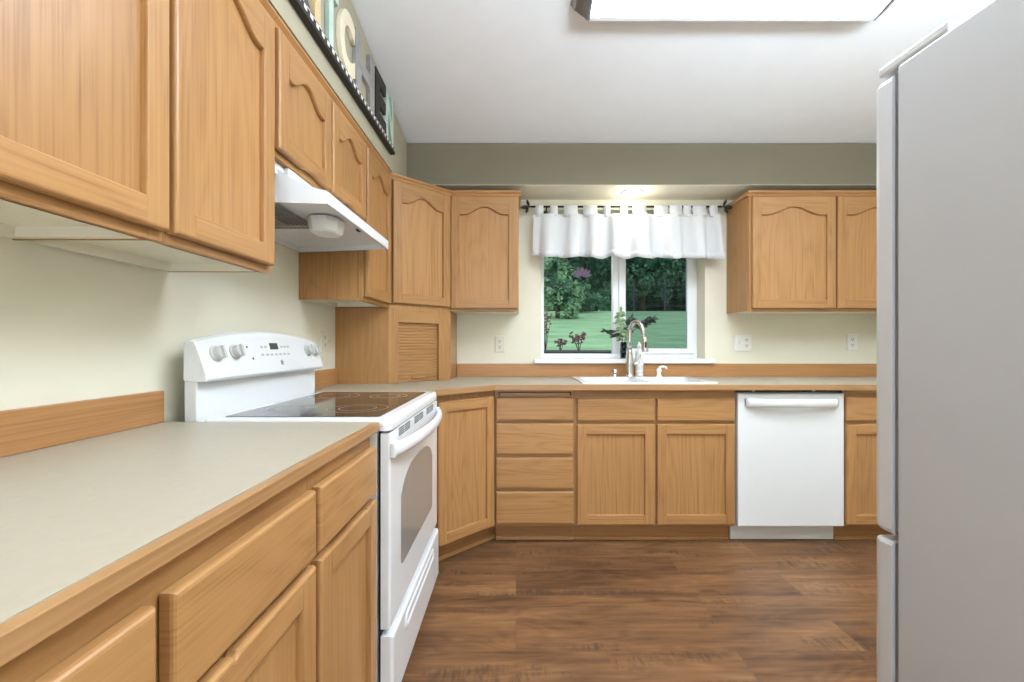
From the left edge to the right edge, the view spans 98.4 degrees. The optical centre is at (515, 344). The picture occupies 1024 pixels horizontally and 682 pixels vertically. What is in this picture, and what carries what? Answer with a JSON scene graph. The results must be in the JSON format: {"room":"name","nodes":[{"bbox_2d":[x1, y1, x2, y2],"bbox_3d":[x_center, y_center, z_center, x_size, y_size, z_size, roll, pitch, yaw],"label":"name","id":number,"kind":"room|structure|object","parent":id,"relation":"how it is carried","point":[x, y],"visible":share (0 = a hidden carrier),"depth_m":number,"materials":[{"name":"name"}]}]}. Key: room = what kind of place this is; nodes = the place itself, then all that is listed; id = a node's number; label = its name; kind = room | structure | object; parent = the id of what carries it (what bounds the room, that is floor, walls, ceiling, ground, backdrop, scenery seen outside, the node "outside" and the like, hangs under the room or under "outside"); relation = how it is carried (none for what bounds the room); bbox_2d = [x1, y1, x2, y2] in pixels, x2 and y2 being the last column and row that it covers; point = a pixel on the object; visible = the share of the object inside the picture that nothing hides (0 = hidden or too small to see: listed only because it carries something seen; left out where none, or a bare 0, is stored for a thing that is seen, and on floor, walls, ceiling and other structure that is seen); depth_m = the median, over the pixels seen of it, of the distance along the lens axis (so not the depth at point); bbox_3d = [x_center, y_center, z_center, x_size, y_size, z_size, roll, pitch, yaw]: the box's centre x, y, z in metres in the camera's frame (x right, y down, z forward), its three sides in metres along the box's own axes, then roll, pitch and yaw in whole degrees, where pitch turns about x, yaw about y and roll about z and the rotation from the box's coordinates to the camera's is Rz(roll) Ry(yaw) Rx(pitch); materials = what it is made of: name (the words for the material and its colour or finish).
{"room":"kitchen","nodes":[
{"label":"kitchen","id":0,"kind":"room"},
{"bbox_2d":[0,236,334,421],"bbox_3d":[-1.088,-0.665,0.030,0.120,3.600,6.460,0,0,0],"label":"wall","id":1,"kind":"structure","parent":0,"point":[74,326],"depth_m":1.14,"materials":[{"name":"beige paint"}]},
{"bbox_2d":[0,391,163,457],"bbox_3d":[-1.018,0.176,0.674,0.018,0.090,1.189,0,0,0],"label":"backsplash","id":2,"kind":"structure","parent":1,"relation":"attached to","point":[22,430],"depth_m":1.01,"materials":[{"name":"brown wood"}]},
{"bbox_2d":[0,0,168,241],"bbox_3d":[-0.864,-0.593,0.517,0.326,0.768,0.774,0,0,0],"label":"upper cabinet","id":3,"kind":"object","parent":1,"relation":"attached to","point":[84,84],"visible":1,"depth_m":0.75,"materials":[{"name":"brown wood"}]},
{"bbox_2d":[21,0,277,273],"bbox_3d":[-0.864,-0.593,1.105,0.326,0.768,0.400,0,0,0],"label":"upper cabinet","id":4,"kind":"object","parent":1,"relation":"attached to","point":[222,52],"visible":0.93,"depth_m":1.09,"materials":[{"name":"brown wood"}]},
{"bbox_2d":[273,15,366,219],"bbox_3d":[-0.864,-0.772,1.697,0.326,0.410,0.783,0,0,0],"label":"upper cabinet","id":5,"kind":"object","parent":1,"relation":"attached to","point":[317,138],"visible":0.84,"depth_m":1.55,"materials":[{"name":"brown wood"}]},
{"bbox_2d":[275,161,387,252],"bbox_3d":[-0.812,-0.488,1.693,0.428,0.158,0.774,0,0,0],"label":"range hood","id":6,"kind":"object","parent":5,"relation":"attached to","point":[308,218],"visible":0.49,"depth_m":1.60,"materials":[{"name":"white metal"}]},
{"bbox_2d":[275,203,308,228],"bbox_3d":[-0.883,-0.457,1.545,0.229,0.015,0.335,0,0,0],"label":"vent grille","id":7,"kind":"object","parent":6,"relation":"attached to","point":[286,216],"depth_m":1.60,"materials":[{"name":"grey metal"}]},
{"bbox_2d":[321,330,330,351],"bbox_3d":[-1.020,-0.020,2.385,0.015,0.115,0.116,0,0,0],"label":"wall outlet","id":8,"kind":"object","parent":1,"relation":"attached to","point":[325,335],"visible":1,"depth_m":2.37,"materials":[{"name":"beige plastic"}]},
{"bbox_2d":[315,368,336,388],"bbox_3d":[-1.018,0.176,2.282,0.018,0.089,0.436,0,0,0],"label":"backsplash","id":9,"kind":"structure","parent":1,"relation":"attached to","point":[327,377],"depth_m":2.34,"materials":[{"name":"brown wood"}]},
{"bbox_2d":[268,0,406,176],"bbox_3d":[-0.864,-1.482,0.965,0.328,1.002,3.730,0,0,0],"label":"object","id":10,"kind":"structure","parent":1,"relation":"attached to","point":[397,163],"depth_m":1.82,"materials":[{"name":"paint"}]},
{"bbox_2d":[289,0,394,154],"bbox_3d":[-0.686,-1.207,1.843,0.026,0.298,1.238,0,0,0],"label":"wall sign","id":11,"kind":"object","parent":1,"relation":"attached to","point":[352,75],"visible":1,"depth_m":1.85,"materials":[{"name":"black paint"}]},
{"bbox_2d":[299,139,391,307],"bbox_3d":[-0.864,-0.593,2.299,0.326,0.768,0.418,0,0,0],"label":"upper cabinet","id":12,"kind":"object","parent":1,"relation":"attached to","point":[362,278],"visible":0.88,"depth_m":2.10,"materials":[{"name":"brown wood"}]},
{"bbox_2d":[398,200,876,363],"bbox_3d":[0.796,-0.165,3.220,3.648,2.600,0.200,0,0,0],"label":"wall","id":13,"kind":"structure","parent":0,"point":[775,338],"depth_m":3.12,"materials":[{"name":"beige paint"}]},
{"bbox_2d":[335,173,456,314],"bbox_3d":[-0.717,-0.594,2.809,0.618,0.765,0.619,0,0,0],"label":"upper cabinet","id":14,"kind":"object","parent":13,"relation":"attached to","point":[420,211],"visible":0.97,"depth_m":2.64,"materials":[{"name":"brown wood"}]},
{"bbox_2d":[450,190,520,313],"bbox_3d":[-0.193,-0.595,2.955,0.448,0.764,0.326,0,0,0],"label":"upper cabinet","id":15,"kind":"object","parent":13,"relation":"attached to","point":[484,223],"visible":1,"depth_m":2.81,"materials":[{"name":"brown wood"}]},
{"bbox_2d":[495,336,504,351],"bbox_3d":[-0.114,-0.007,3.115,0.070,0.115,0.009,0,0,0],"label":"wall outlet","id":16,"kind":"object","parent":13,"relation":"attached to","point":[499,340],"visible":1,"depth_m":3.11,"materials":[{"name":"beige plastic"}]},
{"bbox_2d":[540,209,704,358],"bbox_3d":[0.755,-0.430,3.220,1.166,1.059,0.200,0,0,0],"label":"window","id":17,"kind":"structure","parent":13,"relation":"in","point":[695,268],"depth_m":3.25,"materials":[{"name":"white plastic"}]},
{"bbox_2d":[572,266,591,277],"bbox_3d":[0.486,-0.584,3.254,0.156,0.176,0.006,0,0,0],"label":"suncatcher","id":18,"kind":"object","parent":17,"relation":"hanging from","point":[581,272],"visible":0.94,"depth_m":3.25,"materials":[{"name":"purple glass"}]},
{"bbox_2d":[534,358,714,363],"bbox_3d":[0.759,0.114,3.167,1.262,0.031,0.185,0,0,0],"label":"window sill","id":19,"kind":"structure","parent":13,"relation":"attached to","point":[542,360],"depth_m":3.08,"materials":[{"name":"white paint"}]},
{"bbox_2d":[620,342,626,358],"bbox_3d":[0.771,0.038,3.172,0.047,0.118,0.047,0,0,0],"label":"glass vase","id":20,"kind":"object","parent":19,"relation":"on","point":[622,354],"visible":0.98,"depth_m":3.17,"materials":[{"name":"black glass"}]},
{"bbox_2d":[601,328,624,351],"bbox_3d":[0.687,-0.037,3.157,0.177,0.170,0.072,0,0,0],"label":"plant cutting","id":21,"kind":"object","parent":20,"relation":"in","point":[610,332],"visible":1,"depth_m":3.15,"materials":[{"name":"green plant"}]},
{"bbox_2d":[613,306,626,351],"bbox_3d":[0.751,-0.115,3.160,0.119,0.325,0.090,0,0,-16],"label":"plant cutting","id":22,"kind":"object","parent":20,"relation":"in","point":[622,315],"visible":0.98,"depth_m":3.15,"materials":[{"name":"green plant"}]},
{"bbox_2d":[623,313,636,345],"bbox_3d":[0.812,-0.095,3.172,0.110,0.286,0.077,0,0,0],"label":"plant cutting","id":23,"kind":"object","parent":20,"relation":"in","point":[631,318],"visible":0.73,"depth_m":3.17,"materials":[{"name":"green plant"}]},
{"bbox_2d":[624,314,658,351],"bbox_3d":[0.898,-0.086,3.144,0.248,0.268,0.093,0,0,0],"label":"plant cutting","id":24,"kind":"object","parent":20,"relation":"in","point":[649,319],"visible":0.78,"depth_m":3.14,"materials":[{"name":"green plant"}]},
{"bbox_2d":[520,199,732,213],"bbox_3d":[0.760,-0.952,3.074,1.463,0.101,0.090,0,0,0],"label":"curtain rod","id":25,"kind":"object","parent":13,"relation":"attached to","point":[527,206],"visible":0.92,"depth_m":3.04,"materials":[{"name":"black metal"}]},
{"bbox_2d":[532,205,724,258],"bbox_3d":[0.760,-0.771,3.011,1.299,0.383,0.087,0,0,0],"label":"valance","id":26,"kind":"object","parent":25,"relation":"hanging from","point":[678,234],"visible":1,"depth_m":3.02,"materials":[{"name":"white fabric"}]},
{"bbox_2d":[621,189,642,196],"bbox_3d":[0.778,-1.010,2.965,0.148,0.027,0.148,0,0,0],"label":"recessed light","id":27,"kind":"object","parent":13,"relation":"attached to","point":[630,192],"visible":1,"depth_m":2.94,"materials":[{"name":"white glass"}]},
{"bbox_2d":[407,144,876,199],"bbox_3d":[0.960,-1.157,2.975,3.320,0.265,0.290,0,0,0],"label":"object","id":28,"kind":"structure","parent":13,"relation":"attached to","point":[540,171],"depth_m":2.83,"materials":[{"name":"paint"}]},
{"bbox_2d":[457,364,876,375],"bbox_3d":[1.101,0.176,3.110,3.033,0.089,0.018,0,0,0],"label":"backsplash","id":29,"kind":"structure","parent":13,"relation":"attached to","point":[462,369],"depth_m":3.10,"materials":[{"name":"brown wood"}]},
{"bbox_2d":[735,335,750,350],"bbox_3d":[1.601,-0.015,3.112,0.116,0.115,0.015,0,0,0],"label":"wall outlet","id":30,"kind":"object","parent":13,"relation":"attached to","point":[742,342],"visible":1,"depth_m":3.11,"materials":[{"name":"white plastic"}]},
{"bbox_2d":[727,190,876,313],"bbox_3d":[2.042,-0.595,2.955,1.141,0.764,0.326,0,0,0],"label":"upper cabinet","id":31,"kind":"object","parent":13,"relation":"attached to","point":[789,251],"visible":0.62,"depth_m":2.81,"materials":[{"name":"brown wood"}]},
{"bbox_2d":[847,334,856,349],"bbox_3d":[2.370,-0.020,3.115,0.070,0.115,0.009,0,0,0],"label":"wall outlet","id":32,"kind":"object","parent":13,"relation":"attached to","point":[851,338],"visible":1,"depth_m":3.11,"materials":[{"name":"white plastic"}]},
{"bbox_2d":[402,537,876,681],"bbox_3d":[0.796,1.160,0.030,3.948,0.050,6.760,0,0,0],"label":"floor","id":33,"kind":"structure","parent":0,"point":[731,610],"depth_m":1.87,"materials":[{"name":"brown wood"}]},
{"bbox_2d":[0,475,315,681],"bbox_3d":[-0.711,0.691,0.495,0.628,0.888,0.791,0,0,0],"label":"base cabinet","id":34,"kind":"object","parent":33,"relation":"on","point":[239,605],"visible":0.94,"depth_m":0.60,"materials":[{"name":"brown wood"}]},
{"bbox_2d":[0,391,378,666],"bbox_3d":[-0.710,0.189,0.675,0.634,0.116,1.190,0,0,0],"label":"countertop","id":35,"kind":"structure","parent":34,"relation":"on","point":[98,495],"depth_m":0.69,"materials":[{"name":"beige laminate"}]},
{"bbox_2d":[184,332,441,681],"bbox_3d":[-0.638,0.543,1.673,0.664,1.184,0.773,0,0,0],"label":"range","id":36,"kind":"object","parent":33,"relation":"on","point":[236,376],"visible":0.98,"depth_m":1.48,"materials":[{"name":"white metal"}]},
{"bbox_2d":[205,392,435,430],"bbox_3d":[-0.643,0.233,1.673,0.553,0.037,0.773,0,0,0],"label":"cooktop","id":37,"kind":"object","parent":36,"relation":"in","point":[393,411],"depth_m":1.50,"materials":[{"name":"black ceramic"}]},
{"bbox_2d":[308,437,376,681],"bbox_3d":[-0.711,0.691,1.082,0.628,0.888,0.380,0,0,0],"label":"base cabinet","id":38,"kind":"object","parent":33,"relation":"on","point":[345,560],"visible":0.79,"depth_m":1.06,"materials":[{"name":"brown wood"}]},
{"bbox_2d":[435,390,495,560],"bbox_3d":[-0.572,0.691,2.591,0.906,0.888,1.051,0,0,0],"label":"base cabinet","id":39,"kind":"object","parent":33,"relation":"on","point":[466,428],"visible":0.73,"depth_m":2.35,"materials":[{"name":"brown wood"}]},
{"bbox_2d":[315,364,876,395],"bbox_3d":[0.795,0.191,2.591,3.645,0.119,1.055,0,0,0],"label":"countertop","id":40,"kind":"structure","parent":39,"relation":"on","point":[470,378],"depth_m":2.92,"materials":[{"name":"beige laminate"}]},
{"bbox_2d":[335,308,456,383],"bbox_3d":[-0.722,0.004,2.814,0.608,0.432,0.608,0,0,0],"label":"appliance garage","id":41,"kind":"object","parent":40,"relation":"on","point":[371,346],"visible":0.99,"depth_m":2.53,"materials":[{"name":"brown wood"}]},
{"bbox_2d":[625,320,648,376],"bbox_3d":[0.808,0.023,2.936,0.173,0.380,0.090,0,0,43],"label":"faucet","id":42,"kind":"object","parent":40,"relation":"on","point":[644,344],"visible":1,"depth_m":2.94,"materials":[{"name":"silver metal"}]},
{"bbox_2d":[635,342,642,375],"bbox_3d":[0.851,0.100,3.052,0.054,0.242,0.054,0,0,0],"label":"dish soap bottle","id":43,"kind":"object","parent":40,"relation":"on","point":[639,367],"visible":0.91,"depth_m":3.03,"materials":[{"name":"white plastic"}]},
{"bbox_2d":[572,376,717,383],"bbox_3d":[0.765,0.307,2.763,0.774,0.188,0.475,0,0,0],"label":"sink","id":44,"kind":"object","parent":40,"relation":"in","point":[582,379],"visible":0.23,"depth_m":2.92,"materials":[{"name":"white ceramic"}]},
{"bbox_2d":[580,377,643,381],"bbox_3d":[0.582,0.308,2.741,0.343,0.186,0.367,0,0,0],"label":"basin","id":45,"kind":"object","parent":44,"relation":"in","point":[585,379],"depth_m":2.92,"materials":[{"name":"white ceramic"}]},
{"bbox_2d":[611,369,617,376],"bbox_3d":[0.662,0.187,2.970,0.046,0.053,0.046,0,0,0],"label":"air gap","id":46,"kind":"object","parent":44,"relation":"on","point":[614,371],"visible":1,"depth_m":2.95,"materials":[{"name":"silver metal"}]},
{"bbox_2d":[656,365,667,376],"bbox_3d":[0.973,0.174,2.956,0.040,0.078,0.076,0,0,-40],"label":"soap dispenser","id":47,"kind":"object","parent":44,"relation":"on","point":[659,369],"visible":1,"depth_m":2.96,"materials":[{"name":"white plastic"}]},
{"bbox_2d":[636,377,705,381],"bbox_3d":[0.948,0.308,2.741,0.343,0.186,0.367,0,0,0],"label":"basin","id":48,"kind":"object","parent":44,"relation":"in","point":[647,379],"depth_m":2.92,"materials":[{"name":"white ceramic"}]},
{"bbox_2d":[495,390,574,539],"bbox_3d":[0.107,0.691,2.801,0.452,0.888,0.628,0,0,0],"label":"base cabinet","id":49,"kind":"object","parent":33,"relation":"on","point":[535,429],"visible":0.94,"depth_m":2.49,"materials":[{"name":"brown wood"}]},
{"bbox_2d":[573,390,734,539],"bbox_3d":[0.788,0.691,2.801,0.910,0.888,0.628,0,0,0],"label":"base cabinet","id":50,"kind":"object","parent":33,"relation":"on","point":[650,464],"visible":0.93,"depth_m":2.50,"materials":[{"name":"brown wood"}]},
{"bbox_2d":[729,390,843,538],"bbox_3d":[1.548,0.691,2.773,0.600,0.880,0.674,0,0,0],"label":"dishwasher","id":51,"kind":"object","parent":33,"relation":"on","point":[789,444],"visible":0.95,"depth_m":2.49,"materials":[{"name":"white metal"}]},
{"bbox_2d":[735,392,838,392],"bbox_3d":[1.548,0.648,2.820,0.596,0.763,0.580,0,0,0],"label":"tub","id":52,"kind":"object","parent":51,"relation":"in","point":[735,392],"depth_m":2.53,"materials":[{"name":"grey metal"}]},
{"bbox_2d":[833,390,891,539],"bbox_3d":[2.233,0.691,2.801,0.764,0.888,0.628,0,0,0],"label":"base cabinet","id":53,"kind":"object","parent":33,"relation":"on","point":[860,406],"visible":0.23,"depth_m":2.50,"materials":[{"name":"brown wood"}]},
{"bbox_2d":[877,0,1023,681],"bbox_3d":[1.232,0.247,0.738,0.760,1.776,0.731,0,0,-2],"label":"refrigerator","id":54,"kind":"object","parent":33,"relation":"on","point":[950,107],"visible":1,"depth_m":0.86,"materials":[{"name":"grey metal"}]},
{"bbox_2d":[351,0,992,143],"bbox_3d":[0.796,-1.915,0.000,3.888,1.244,6.640,0,0,0],"label":"ceiling","id":55,"kind":"structure","parent":0,"point":[452,71],"depth_m":2.25,"materials":[{"name":"white paint"}]},
{"bbox_2d":[571,0,894,20],"bbox_3d":[0.920,-1.484,1.583,1.370,0.195,0.646,0,0,0],"label":"ceiling light","id":56,"kind":"object","parent":55,"relation":"attached to","point":[591,10],"visible":1,"depth_m":1.85,"materials":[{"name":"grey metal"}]},
{"label":"outside","id":57,"kind":"structure","parent":0,"visible":0},
{"bbox_2d":[544,311,685,349],"bbox_3d":[10.000,-0.342,41.710,100.000,3.454,76.580,0,0,0],"label":"lawn","id":58,"kind":"structure","parent":57,"point":[668,332],"depth_m":17.47,"materials":[{"name":"green plant"}]},
{"bbox_2d":[544,257,584,318],"bbox_3d":[1.964,-2.963,22.452,3.173,3.813,2.040,0,0,0],"label":"bush","id":59,"kind":"object","parent":58,"relation":"on","point":[558,291],"visible":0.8,"depth_m":22.00,"materials":[{"name":"green plant"}]},
{"bbox_2d":[546,256,610,309],"bbox_3d":[3.314,-7.222,33.043,7.738,11.279,6.263,0,0,0],"label":"evergreen tree","id":60,"kind":"object","parent":58,"relation":"on","point":[599,266],"visible":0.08,"depth_m":31.82,"materials":[{"name":"green plant"}]},
{"bbox_2d":[544,350,619,353],"bbox_3d":[1.250,0.721,5.100,4.500,1.328,1.000,0,0,0],"label":"planting bed","id":61,"kind":"object","parent":58,"relation":"on","point":[545,351],"depth_m":4.62,"materials":[{"name":"soil"}]},
{"bbox_2d":[544,307,551,349],"bbox_3d":[0.309,-0.167,4.809,0.166,0.506,0.115,0,0,32],"label":"plant","id":62,"kind":"object","parent":61,"relation":"on","point":[545,314],"visible":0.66,"depth_m":4.79,"materials":[{"name":"green plant"}]},
{"bbox_2d":[554,338,567,349],"bbox_3d":[0.495,0.006,4.901,0.123,0.159,0.117,0,0,-41],"label":"plant","id":63,"kind":"object","parent":61,"relation":"on","point":[561,339],"visible":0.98,"depth_m":4.89,"materials":[{"name":"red plant"}]},
{"bbox_2d":[569,332,585,349],"bbox_3d":[0.684,-0.032,4.896,0.202,0.236,0.161,0,0,0],"label":"plant","id":64,"kind":"object","parent":61,"relation":"on","point":[576,338],"visible":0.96,"depth_m":4.88,"materials":[{"name":"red plant"}]},
{"bbox_2d":[571,281,602,311],"bbox_3d":[3.901,-2.785,26.054,2.323,1.936,2.097,0,0,0],"label":"shrub","id":65,"kind":"object","parent":58,"relation":"on","point":[591,299],"visible":0.37,"depth_m":25.74,"materials":[{"name":"green plant"}]},
{"bbox_2d":[583,257,637,310],"bbox_3d":[8.545,-8.113,41.064,8.902,15.698,6.433,0,0,0],"label":"broadleaf tree","id":66,"kind":"object","parent":58,"relation":"on","point":[607,273],"visible":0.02,"depth_m":39.62,"materials":[{"name":"green plant"}]},
{"bbox_2d":[595,280,626,310],"bbox_3d":[6.197,-3.084,28.955,1.870,2.413,1.733,0,0,-40],"label":"shrub","id":67,"kind":"object","parent":58,"relation":"on","point":[605,304],"visible":0.55,"depth_m":28.62,"materials":[{"name":"green plant"}]},
{"bbox_2d":[626,294,638,310],"bbox_3d":[8.590,-3.402,36.751,2.703,3.041,2.572,0,0,-40],"label":"shrub","id":68,"kind":"object","parent":58,"relation":"on","point":[628,308],"visible":0.09,"depth_m":36.46,"materials":[{"name":"green plant"}]},
{"bbox_2d":[635,289,669,310],"bbox_3d":[11.608,-3.338,37.420,2.676,3.298,2.059,0,0,31],"label":"shrub","id":69,"kind":"object","parent":58,"relation":"on","point":[651,304],"visible":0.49,"depth_m":37.01,"materials":[{"name":"green plant"}]},
{"bbox_2d":[629,260,678,310],"bbox_3d":[14.859,-10.189,51.460,11.728,19.671,9.993,0,0,0],"label":"evergreen tree","id":70,"kind":"object","parent":58,"relation":"on","point":[671,292],"visible":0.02,"depth_m":49.04,"materials":[{"name":"green plant"}]},
{"bbox_2d":[626,257,685,310],"bbox_3d":[9.545,-6.234,32.317,5.155,8.937,4.213,0,0,30],"label":"broadleaf tree","id":71,"kind":"object","parent":58,"relation":"on","point":[640,270],"visible":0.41,"depth_m":31.90,"materials":[{"name":"green plant"}]},
{"bbox_2d":[633,283,685,310],"bbox_3d":[11.970,-2.819,26.985,9.660,1.900,0.130,0,0,0],"label":"fence","id":72,"kind":"object","parent":58,"relation":"on","point":[634,285],"visible":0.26,"depth_m":26.95,"materials":[{"name":"brown wood"}]},
{"bbox_2d":[669,287,685,310],"bbox_3d":[14.335,-3.430,37.704,2.523,3.463,2.124,0,0,0],"label":"shrub","id":73,"kind":"object","parent":58,"relation":"on","point":[678,303],"visible":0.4,"depth_m":37.29,"materials":[{"name":"green plant"}]},
{"bbox_2d":[669,259,685,297],"bbox_3d":[16.553,-7.833,41.183,4.468,14.228,3.630,0,0,18],"label":"evergreen tree","id":74,"kind":"object","parent":58,"relation":"on","point":[674,260],"visible":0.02,"depth_m":40.65,"materials":[{"name":"green plant"}]},
{"bbox_2d":[674,258,685,295],"bbox_3d":[14.754,-6.236,33.242,5.433,8.941,3.796,0,0,24],"label":"broadleaf tree","id":75,"kind":"object","parent":58,"relation":"on","point":[683,276],"visible":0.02,"depth_m":33.11,"materials":[{"name":"green plant"}]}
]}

